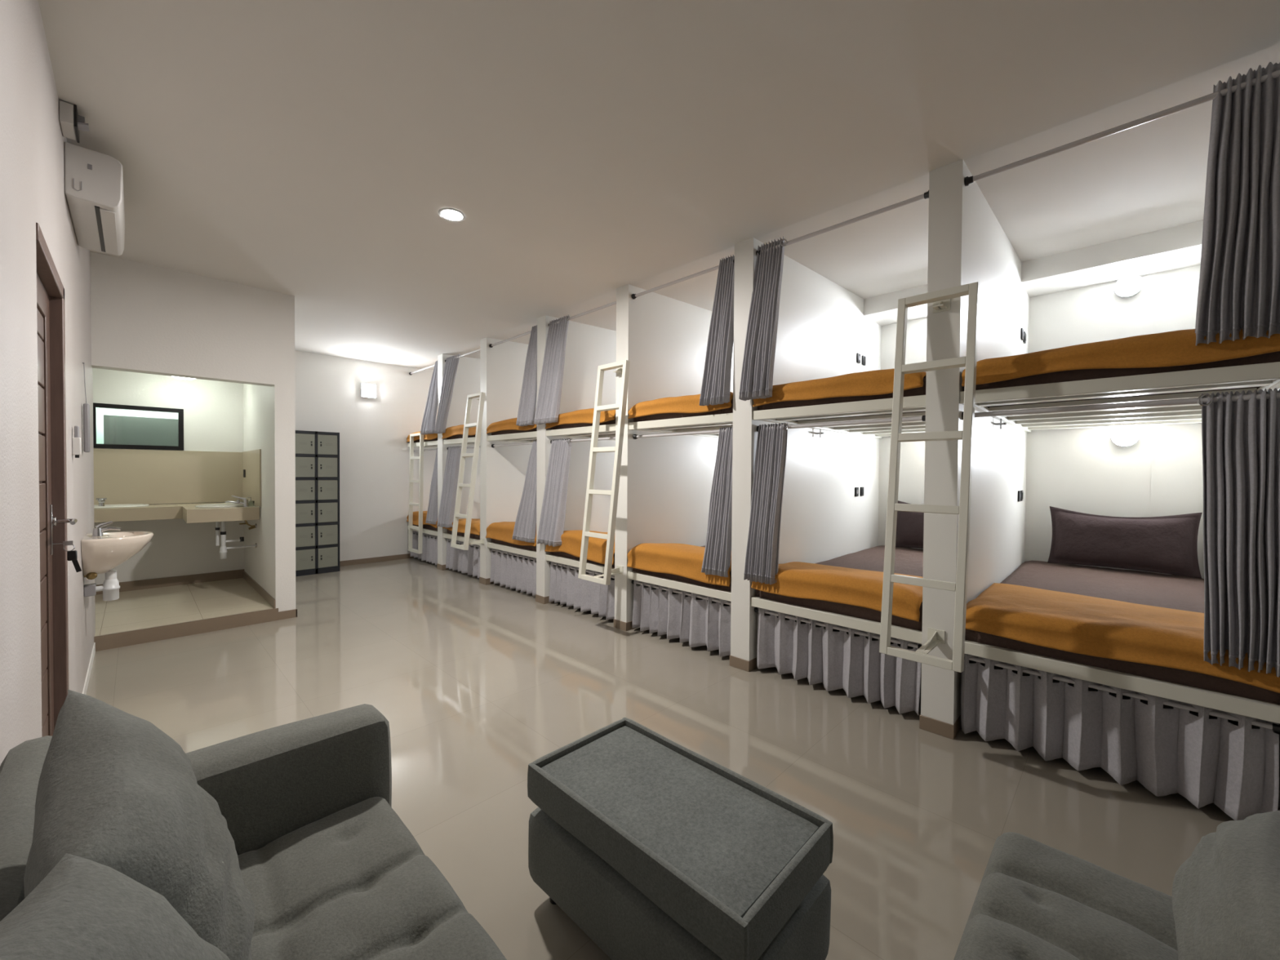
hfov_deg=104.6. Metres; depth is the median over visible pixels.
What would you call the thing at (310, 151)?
ceiling
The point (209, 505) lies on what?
basin
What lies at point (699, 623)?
curtain
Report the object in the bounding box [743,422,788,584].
curtain
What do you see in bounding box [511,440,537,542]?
curtain
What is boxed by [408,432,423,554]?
ladder
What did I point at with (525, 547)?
mattress
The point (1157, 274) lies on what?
trim
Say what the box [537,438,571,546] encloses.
curtain
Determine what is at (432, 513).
curtain
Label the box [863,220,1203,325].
beam
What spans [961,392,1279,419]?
curtain rod
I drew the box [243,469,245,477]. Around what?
power socket
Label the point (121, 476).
tiles
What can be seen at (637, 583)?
curtain rod
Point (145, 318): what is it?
wall
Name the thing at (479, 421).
ladder
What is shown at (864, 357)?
light switch
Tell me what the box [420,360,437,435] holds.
curtain
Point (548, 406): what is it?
curtain
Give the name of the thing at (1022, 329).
power socket
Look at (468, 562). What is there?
curtain
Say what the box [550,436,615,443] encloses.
curtain rod
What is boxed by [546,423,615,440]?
frame
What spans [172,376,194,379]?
lamp
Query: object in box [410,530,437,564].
curtain
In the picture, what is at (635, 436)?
curtain rod
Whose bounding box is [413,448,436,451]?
curtain rod
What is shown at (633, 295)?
curtain rod
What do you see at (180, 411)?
window
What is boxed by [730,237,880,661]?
wall partition
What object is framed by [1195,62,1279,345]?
curtain
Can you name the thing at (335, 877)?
seat cushion
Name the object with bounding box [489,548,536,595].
curtain
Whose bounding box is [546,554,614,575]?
frame
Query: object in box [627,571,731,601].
frame
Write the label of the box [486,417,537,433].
blanket
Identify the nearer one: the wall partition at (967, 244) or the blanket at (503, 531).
the wall partition at (967, 244)
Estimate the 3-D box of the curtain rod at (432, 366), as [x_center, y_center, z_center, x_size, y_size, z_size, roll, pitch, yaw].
[-3.249,-1.684,7.474,1.144,0.046,0.046,1,1,44]
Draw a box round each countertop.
[93,502,259,523]
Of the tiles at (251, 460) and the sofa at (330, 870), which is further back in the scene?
the tiles at (251, 460)
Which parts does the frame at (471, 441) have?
rail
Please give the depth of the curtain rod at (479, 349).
6.48 m
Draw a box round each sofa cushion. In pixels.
[0,853,229,959]
[23,689,255,959]
[1172,810,1279,959]
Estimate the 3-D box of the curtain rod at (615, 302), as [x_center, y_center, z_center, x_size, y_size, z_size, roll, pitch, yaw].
[-0.561,-1.624,4.842,1.087,0.046,0.046,1,1,44]
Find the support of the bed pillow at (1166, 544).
on the mattress at (1144, 588)
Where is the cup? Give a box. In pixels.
[248,500,254,505]
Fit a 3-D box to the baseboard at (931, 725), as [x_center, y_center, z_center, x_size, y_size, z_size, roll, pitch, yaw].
[-0.500,1.282,4.970,6.387,0.075,0.358,1,1,44]
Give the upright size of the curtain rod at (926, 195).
0.046 m
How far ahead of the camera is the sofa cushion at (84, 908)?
0.44 m
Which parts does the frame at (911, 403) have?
rail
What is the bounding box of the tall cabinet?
[295,430,339,576]
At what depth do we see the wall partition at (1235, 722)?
1.99 m
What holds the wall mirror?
hanging from the wall at (32, 140)
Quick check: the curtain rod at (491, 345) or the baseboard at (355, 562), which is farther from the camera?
the baseboard at (355, 562)
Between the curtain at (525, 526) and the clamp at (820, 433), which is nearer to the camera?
the clamp at (820, 433)
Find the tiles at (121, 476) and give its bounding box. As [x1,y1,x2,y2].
[93,448,242,505]
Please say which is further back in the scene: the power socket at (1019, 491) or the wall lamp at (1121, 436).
the power socket at (1019, 491)
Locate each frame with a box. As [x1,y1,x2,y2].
[407,440,437,448]
[407,525,437,536]
[443,436,475,445]
[443,533,479,545]
[487,431,537,442]
[487,542,536,558]
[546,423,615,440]
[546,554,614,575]
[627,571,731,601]
[628,413,733,437]
[751,596,921,644]
[752,395,925,438]
[960,361,1279,432]
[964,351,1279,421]
[964,640,1279,724]
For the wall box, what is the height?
0.097 m
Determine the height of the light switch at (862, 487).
0.090 m
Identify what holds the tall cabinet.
on the floor at (474, 682)
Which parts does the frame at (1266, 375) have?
rail, rail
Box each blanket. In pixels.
[406,431,437,442]
[406,511,437,528]
[441,424,476,438]
[442,518,479,535]
[485,521,536,546]
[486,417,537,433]
[544,529,614,564]
[545,408,615,428]
[626,542,731,586]
[627,391,733,418]
[751,561,923,622]
[752,368,926,407]
[961,328,1279,386]
[965,582,1279,693]
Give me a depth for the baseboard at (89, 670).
3.29 m
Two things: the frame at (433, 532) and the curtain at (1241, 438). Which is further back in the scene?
the frame at (433, 532)
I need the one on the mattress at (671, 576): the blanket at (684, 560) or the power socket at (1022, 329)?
the blanket at (684, 560)
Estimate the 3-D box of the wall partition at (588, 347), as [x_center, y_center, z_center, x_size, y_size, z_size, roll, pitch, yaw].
[-0.169,-0.273,6.162,0.156,3.152,2.529,1,1,44]
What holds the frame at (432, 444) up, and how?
attached to the wall partition at (467, 381)
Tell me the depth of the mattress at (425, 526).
7.42 m
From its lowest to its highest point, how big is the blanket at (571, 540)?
0.259 m
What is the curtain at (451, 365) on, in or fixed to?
hanging from the curtain rod at (479, 349)
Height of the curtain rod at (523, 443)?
0.046 m
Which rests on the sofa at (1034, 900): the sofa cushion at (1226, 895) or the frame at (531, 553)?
the sofa cushion at (1226, 895)
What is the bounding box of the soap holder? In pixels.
[246,497,254,505]
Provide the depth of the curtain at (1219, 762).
2.20 m
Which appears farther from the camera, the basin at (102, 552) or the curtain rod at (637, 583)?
the curtain rod at (637, 583)
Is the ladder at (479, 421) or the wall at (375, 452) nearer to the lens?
the ladder at (479, 421)
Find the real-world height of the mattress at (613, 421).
0.144 m
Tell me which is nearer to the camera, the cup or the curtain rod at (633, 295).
the curtain rod at (633, 295)
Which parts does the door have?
plate, handle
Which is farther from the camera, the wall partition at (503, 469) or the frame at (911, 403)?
the wall partition at (503, 469)
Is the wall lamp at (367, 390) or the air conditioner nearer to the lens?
the air conditioner
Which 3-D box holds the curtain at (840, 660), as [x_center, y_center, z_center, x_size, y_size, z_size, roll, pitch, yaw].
[1.207,1.116,3.152,1.051,0.436,0.101,1,1,44]
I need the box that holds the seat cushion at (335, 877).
[237,796,506,959]
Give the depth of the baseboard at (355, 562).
7.53 m
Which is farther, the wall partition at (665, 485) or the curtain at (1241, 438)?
the wall partition at (665, 485)
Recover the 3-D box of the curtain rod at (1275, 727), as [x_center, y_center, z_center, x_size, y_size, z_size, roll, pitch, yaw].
[2.102,0.955,2.283,1.087,0.036,0.037,1,1,44]
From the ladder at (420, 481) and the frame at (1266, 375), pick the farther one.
the ladder at (420, 481)
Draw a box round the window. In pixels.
[93,402,183,450]
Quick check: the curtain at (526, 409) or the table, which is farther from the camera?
the curtain at (526, 409)
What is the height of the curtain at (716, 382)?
1.100 m
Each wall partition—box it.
[437,354,480,564]
[480,337,537,578]
[536,315,616,596]
[614,284,733,622]
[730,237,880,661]
[920,159,1029,724]
[1231,387,1279,808]
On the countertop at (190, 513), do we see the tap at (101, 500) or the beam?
the tap at (101, 500)
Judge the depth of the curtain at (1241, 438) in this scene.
1.94 m
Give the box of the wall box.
[58,100,88,143]
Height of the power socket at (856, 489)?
0.090 m
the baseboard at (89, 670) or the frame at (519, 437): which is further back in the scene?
the frame at (519, 437)
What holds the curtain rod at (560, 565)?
attached to the wall partition at (665, 485)
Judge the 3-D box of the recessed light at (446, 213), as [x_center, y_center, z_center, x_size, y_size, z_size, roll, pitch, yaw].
[-1.201,-1.693,3.156,0.166,0.008,0.166,1,1,44]
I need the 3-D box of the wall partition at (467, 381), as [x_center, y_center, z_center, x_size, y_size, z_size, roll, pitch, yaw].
[-1.947,-0.312,7.904,0.156,3.152,2.529,1,1,44]
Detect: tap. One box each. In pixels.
[92,520,120,536]
[96,497,106,506]
[225,495,248,506]
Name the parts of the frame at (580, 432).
rail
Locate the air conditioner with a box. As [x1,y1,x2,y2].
[64,142,124,255]
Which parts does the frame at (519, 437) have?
rail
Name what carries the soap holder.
on the countertop at (190, 513)
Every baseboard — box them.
[82,642,95,694]
[95,568,275,608]
[339,553,413,566]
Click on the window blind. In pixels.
(117, 429)
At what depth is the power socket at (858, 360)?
4.79 m
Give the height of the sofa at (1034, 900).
0.701 m
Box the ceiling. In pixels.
[38,0,1279,369]
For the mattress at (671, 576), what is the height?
0.155 m
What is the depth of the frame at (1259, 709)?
2.15 m
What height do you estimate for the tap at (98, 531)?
0.090 m
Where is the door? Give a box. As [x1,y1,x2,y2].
[35,222,77,737]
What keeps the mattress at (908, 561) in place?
on the frame at (870, 626)
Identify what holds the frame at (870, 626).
attached to the wall partition at (823, 326)
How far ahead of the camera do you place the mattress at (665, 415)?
4.03 m
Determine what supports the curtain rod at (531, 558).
attached to the wall partition at (503, 469)
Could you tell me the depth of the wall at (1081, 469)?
4.08 m
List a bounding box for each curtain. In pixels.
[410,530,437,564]
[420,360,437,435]
[425,447,437,524]
[434,353,460,433]
[436,445,461,528]
[445,537,479,577]
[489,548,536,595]
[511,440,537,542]
[515,324,537,426]
[533,314,569,424]
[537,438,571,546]
[548,561,614,619]
[632,579,730,657]
[698,254,734,405]
[701,426,733,577]
[738,235,786,400]
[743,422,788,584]
[756,607,921,715]
[960,653,1279,820]
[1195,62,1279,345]
[1197,387,1279,677]
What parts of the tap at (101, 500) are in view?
tap handle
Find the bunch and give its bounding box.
[53,540,81,572]
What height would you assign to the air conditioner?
0.263 m
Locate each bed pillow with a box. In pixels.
[895,500,924,548]
[1047,506,1202,578]
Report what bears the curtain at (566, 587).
hanging from the curtain rod at (560, 565)
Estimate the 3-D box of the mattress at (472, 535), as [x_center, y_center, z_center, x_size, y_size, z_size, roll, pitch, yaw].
[-1.500,0.691,7.494,1.065,0.156,2.441,1,1,44]
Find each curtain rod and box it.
[408,364,435,374]
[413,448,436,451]
[444,348,480,362]
[488,330,531,347]
[490,548,536,560]
[491,442,533,447]
[548,301,616,326]
[549,561,614,578]
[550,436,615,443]
[631,258,734,299]
[631,579,730,604]
[632,429,731,439]
[754,607,921,648]
[755,190,928,255]
[756,415,925,431]
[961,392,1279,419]
[964,69,1279,186]
[964,656,1279,732]
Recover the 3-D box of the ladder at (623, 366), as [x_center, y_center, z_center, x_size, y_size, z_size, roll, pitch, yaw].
[-0.288,-0.078,4.278,0.365,1.880,0.330,1,1,44]
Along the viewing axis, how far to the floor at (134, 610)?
4.70 m
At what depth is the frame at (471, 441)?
6.74 m
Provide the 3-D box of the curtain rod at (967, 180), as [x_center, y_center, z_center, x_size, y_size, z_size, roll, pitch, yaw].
[2.106,-1.565,2.230,1.087,0.046,0.046,1,1,44]
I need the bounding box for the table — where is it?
[527,717,833,959]
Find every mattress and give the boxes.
[413,438,437,442]
[413,522,437,531]
[446,434,475,439]
[447,528,479,539]
[491,426,537,439]
[491,538,536,551]
[550,551,614,567]
[551,414,615,435]
[632,545,731,591]
[633,399,733,429]
[755,545,923,631]
[757,377,925,426]
[964,560,1279,704]
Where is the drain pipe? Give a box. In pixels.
[214,520,257,559]
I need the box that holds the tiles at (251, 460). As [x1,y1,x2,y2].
[242,448,261,506]
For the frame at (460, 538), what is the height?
0.063 m
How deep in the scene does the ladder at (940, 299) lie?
2.49 m
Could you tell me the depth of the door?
2.20 m
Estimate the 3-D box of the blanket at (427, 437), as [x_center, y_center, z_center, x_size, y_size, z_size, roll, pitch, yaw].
[-2.998,-0.680,7.753,1.127,0.178,0.892,1,1,44]
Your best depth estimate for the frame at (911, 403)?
3.34 m
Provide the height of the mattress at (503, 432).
0.144 m
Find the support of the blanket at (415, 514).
on the mattress at (425, 526)
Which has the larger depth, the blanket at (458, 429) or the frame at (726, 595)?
the blanket at (458, 429)
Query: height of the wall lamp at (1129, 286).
0.172 m
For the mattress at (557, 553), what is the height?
0.154 m
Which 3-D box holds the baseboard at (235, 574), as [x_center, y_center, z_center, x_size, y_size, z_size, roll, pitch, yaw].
[-4.551,1.135,4.752,1.884,0.100,1.405,1,1,44]
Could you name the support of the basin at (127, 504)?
in the countertop at (190, 513)
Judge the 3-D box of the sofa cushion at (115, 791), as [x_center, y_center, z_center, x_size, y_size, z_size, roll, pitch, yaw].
[-0.766,0.648,0.778,0.557,0.530,0.247,1,1,44]
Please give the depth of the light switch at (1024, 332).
4.14 m
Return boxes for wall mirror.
[82,362,90,452]
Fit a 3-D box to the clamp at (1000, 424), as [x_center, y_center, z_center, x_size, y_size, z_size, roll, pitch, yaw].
[2.412,-0.374,3.304,0.059,0.070,0.060,1,1,44]
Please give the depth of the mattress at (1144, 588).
3.07 m
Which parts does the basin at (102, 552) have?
bowl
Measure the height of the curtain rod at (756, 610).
0.036 m
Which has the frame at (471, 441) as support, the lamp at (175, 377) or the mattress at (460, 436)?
the mattress at (460, 436)
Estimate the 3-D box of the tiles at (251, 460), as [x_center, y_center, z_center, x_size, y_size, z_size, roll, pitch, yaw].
[-4.311,-0.030,5.481,1.170,0.590,0.012,1,1,44]
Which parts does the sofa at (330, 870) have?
backrest, armrest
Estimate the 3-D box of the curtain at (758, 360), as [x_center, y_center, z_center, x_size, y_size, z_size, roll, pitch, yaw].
[0.845,-1.098,3.377,0.289,1.090,0.176,1,1,44]
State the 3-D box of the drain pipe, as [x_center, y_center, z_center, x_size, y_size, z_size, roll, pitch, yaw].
[-4.220,0.606,5.170,0.061,0.408,0.341,1,1,43]
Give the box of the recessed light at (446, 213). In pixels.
[437,207,465,222]
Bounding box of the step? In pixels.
[93,608,278,651]
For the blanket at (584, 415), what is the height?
0.174 m
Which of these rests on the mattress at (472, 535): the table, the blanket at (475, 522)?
the blanket at (475, 522)
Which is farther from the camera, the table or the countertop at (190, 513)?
the countertop at (190, 513)
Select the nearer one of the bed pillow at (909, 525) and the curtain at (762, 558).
the curtain at (762, 558)
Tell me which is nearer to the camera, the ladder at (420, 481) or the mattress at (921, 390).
the mattress at (921, 390)
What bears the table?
on the floor at (474, 682)
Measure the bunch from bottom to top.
0.145 m
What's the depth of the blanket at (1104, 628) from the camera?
2.31 m
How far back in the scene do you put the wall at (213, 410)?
5.53 m
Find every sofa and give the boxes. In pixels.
[0,703,506,959]
[953,831,1177,959]
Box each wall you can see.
[0,0,95,765]
[90,252,295,611]
[92,368,244,584]
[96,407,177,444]
[294,350,437,560]
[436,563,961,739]
[877,265,1204,578]
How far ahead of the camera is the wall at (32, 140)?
1.52 m
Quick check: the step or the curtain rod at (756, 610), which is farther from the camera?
the step
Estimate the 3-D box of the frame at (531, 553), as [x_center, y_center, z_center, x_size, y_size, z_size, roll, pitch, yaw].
[-0.621,0.800,6.615,1.087,0.063,2.505,1,1,44]
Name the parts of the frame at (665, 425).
rail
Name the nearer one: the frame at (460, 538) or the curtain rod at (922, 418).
the curtain rod at (922, 418)
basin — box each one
[80,520,153,600]
[93,503,149,508]
[195,503,243,507]
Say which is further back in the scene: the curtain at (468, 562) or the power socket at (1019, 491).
the curtain at (468, 562)
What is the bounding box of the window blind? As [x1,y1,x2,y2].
[103,414,177,446]
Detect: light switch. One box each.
[860,486,863,496]
[862,355,866,365]
[1020,490,1023,501]
[1022,331,1026,343]
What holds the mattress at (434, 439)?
on the frame at (432, 444)
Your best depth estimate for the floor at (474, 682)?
2.62 m
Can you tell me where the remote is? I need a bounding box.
[71,426,81,457]
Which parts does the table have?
leg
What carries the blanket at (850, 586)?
on the mattress at (908, 561)
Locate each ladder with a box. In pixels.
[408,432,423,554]
[450,391,485,550]
[577,360,630,585]
[879,281,980,672]
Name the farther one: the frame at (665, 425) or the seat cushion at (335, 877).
the frame at (665, 425)
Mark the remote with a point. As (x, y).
(76, 441)
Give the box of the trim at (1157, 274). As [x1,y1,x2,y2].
[1148,272,1158,572]
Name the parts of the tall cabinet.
locker door, locker door, locker door, locker door, locker door, locker door, locker door, locker door, locker door, locker door, locker door, locker door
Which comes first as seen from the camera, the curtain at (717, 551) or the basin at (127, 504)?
the curtain at (717, 551)
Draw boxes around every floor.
[85,557,1234,959]
[94,577,272,635]
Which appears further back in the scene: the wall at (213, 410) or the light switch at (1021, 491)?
the wall at (213, 410)
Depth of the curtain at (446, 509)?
6.79 m
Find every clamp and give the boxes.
[815,429,824,437]
[995,418,1006,429]
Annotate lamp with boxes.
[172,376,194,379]
[360,382,376,398]
[1110,426,1140,446]
[1113,275,1143,297]
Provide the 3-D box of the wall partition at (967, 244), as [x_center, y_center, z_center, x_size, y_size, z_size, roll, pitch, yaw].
[2.498,-0.213,3.550,0.156,3.152,2.529,1,1,44]
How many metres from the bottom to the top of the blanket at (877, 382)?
0.162 m
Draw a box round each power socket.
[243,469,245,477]
[854,487,858,496]
[856,352,860,363]
[1017,490,1021,502]
[1020,328,1023,340]

